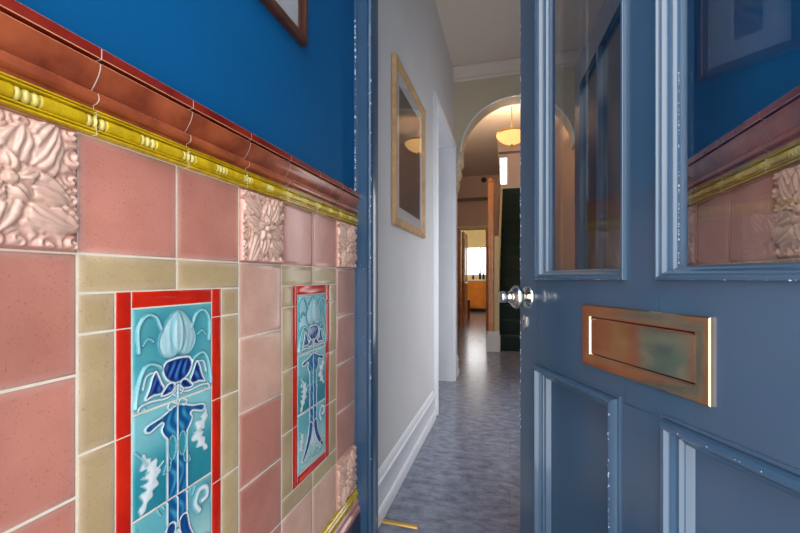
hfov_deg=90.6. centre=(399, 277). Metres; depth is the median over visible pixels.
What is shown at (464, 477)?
floor
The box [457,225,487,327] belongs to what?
door frame
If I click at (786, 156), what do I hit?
trim
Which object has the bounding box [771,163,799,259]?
tile
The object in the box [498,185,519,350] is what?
staircase
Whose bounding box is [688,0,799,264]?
wall
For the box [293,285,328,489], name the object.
panel
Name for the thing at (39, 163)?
tile
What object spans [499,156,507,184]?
window
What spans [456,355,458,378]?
baseboard
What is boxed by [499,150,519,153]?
rail
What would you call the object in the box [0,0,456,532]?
wall
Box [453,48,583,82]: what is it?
crown molding
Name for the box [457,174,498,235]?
wall
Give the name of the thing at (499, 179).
wall
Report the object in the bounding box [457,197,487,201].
rail
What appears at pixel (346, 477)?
tile
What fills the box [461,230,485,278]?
wall
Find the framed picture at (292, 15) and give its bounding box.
[259,0,307,46]
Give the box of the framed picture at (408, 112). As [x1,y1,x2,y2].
[392,52,425,238]
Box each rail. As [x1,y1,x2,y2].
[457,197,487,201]
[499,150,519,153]
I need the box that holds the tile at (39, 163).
[0,106,79,252]
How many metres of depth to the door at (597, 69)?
1.61 m
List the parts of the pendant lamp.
lamp shade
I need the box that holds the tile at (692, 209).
[688,204,695,265]
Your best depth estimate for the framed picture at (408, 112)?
2.06 m
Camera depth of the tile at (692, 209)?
0.99 m
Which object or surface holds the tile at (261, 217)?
attached to the wall at (147, 223)
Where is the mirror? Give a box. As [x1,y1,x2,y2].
[399,86,419,219]
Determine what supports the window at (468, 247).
in the wall at (476, 238)
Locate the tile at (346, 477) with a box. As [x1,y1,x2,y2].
[336,445,356,511]
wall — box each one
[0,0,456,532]
[454,67,574,193]
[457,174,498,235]
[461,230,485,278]
[499,141,519,188]
[499,179,500,304]
[555,124,574,269]
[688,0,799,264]
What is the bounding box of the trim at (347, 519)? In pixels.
[321,489,360,532]
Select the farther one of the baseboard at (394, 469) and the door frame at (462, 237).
the door frame at (462, 237)
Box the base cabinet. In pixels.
[468,279,485,311]
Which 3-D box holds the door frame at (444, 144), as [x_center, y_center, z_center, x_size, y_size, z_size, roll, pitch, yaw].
[-0.066,-0.178,3.446,0.978,2.334,1.076,0,0,16]
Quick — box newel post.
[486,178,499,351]
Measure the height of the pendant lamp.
0.549 m
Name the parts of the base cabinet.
drawer, cabinet door, cabinet door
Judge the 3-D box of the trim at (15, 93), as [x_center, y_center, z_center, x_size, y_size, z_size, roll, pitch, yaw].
[-0.300,-0.201,0.867,0.016,0.033,1.109,0,0,16]
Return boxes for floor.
[378,312,519,532]
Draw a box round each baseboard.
[378,391,435,528]
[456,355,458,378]
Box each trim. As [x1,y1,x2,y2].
[0,71,357,224]
[321,489,360,532]
[688,139,799,206]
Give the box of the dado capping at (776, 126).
[688,85,799,191]
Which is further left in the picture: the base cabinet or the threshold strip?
the threshold strip
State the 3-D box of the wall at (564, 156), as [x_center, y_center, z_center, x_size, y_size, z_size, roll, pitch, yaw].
[2.610,-1.685,6.670,0.140,5.450,5.950,0,0,16]
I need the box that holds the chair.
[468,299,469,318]
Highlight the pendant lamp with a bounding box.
[495,105,519,147]
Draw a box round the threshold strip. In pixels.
[382,519,417,528]
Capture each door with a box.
[498,0,799,532]
[575,0,619,269]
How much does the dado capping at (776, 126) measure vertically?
0.079 m
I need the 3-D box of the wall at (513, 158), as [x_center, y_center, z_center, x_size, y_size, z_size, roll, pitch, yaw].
[2.671,-3.160,9.803,1.700,2.500,0.120,0,0,16]
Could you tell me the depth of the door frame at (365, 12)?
1.39 m
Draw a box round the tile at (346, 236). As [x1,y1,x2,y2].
[336,220,356,268]
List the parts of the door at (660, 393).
knob, panel moulding, panel, glazing moulding, letterbox plate, glazing moulding, panel moulding, panel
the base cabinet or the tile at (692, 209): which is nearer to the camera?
the tile at (692, 209)
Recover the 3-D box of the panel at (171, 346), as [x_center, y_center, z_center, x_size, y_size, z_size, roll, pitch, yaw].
[-0.366,0.277,0.648,0.013,0.515,0.207,0,0,16]
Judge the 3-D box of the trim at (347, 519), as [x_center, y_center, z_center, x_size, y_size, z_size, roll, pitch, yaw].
[-0.298,0.864,0.860,0.027,0.251,1.098,0,0,16]
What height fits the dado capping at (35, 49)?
0.079 m
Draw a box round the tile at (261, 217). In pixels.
[239,187,284,264]
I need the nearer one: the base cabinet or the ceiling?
the ceiling
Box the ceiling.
[435,0,603,176]
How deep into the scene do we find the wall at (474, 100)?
3.77 m
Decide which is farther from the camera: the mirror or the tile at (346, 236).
the mirror
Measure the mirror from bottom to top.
0.723 m
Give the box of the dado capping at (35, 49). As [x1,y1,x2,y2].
[0,0,359,214]
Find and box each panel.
[116,289,220,532]
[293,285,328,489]
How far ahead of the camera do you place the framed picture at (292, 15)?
0.99 m
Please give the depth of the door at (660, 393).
0.63 m
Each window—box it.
[468,247,485,275]
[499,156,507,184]
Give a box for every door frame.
[353,0,377,532]
[433,88,455,415]
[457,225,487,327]

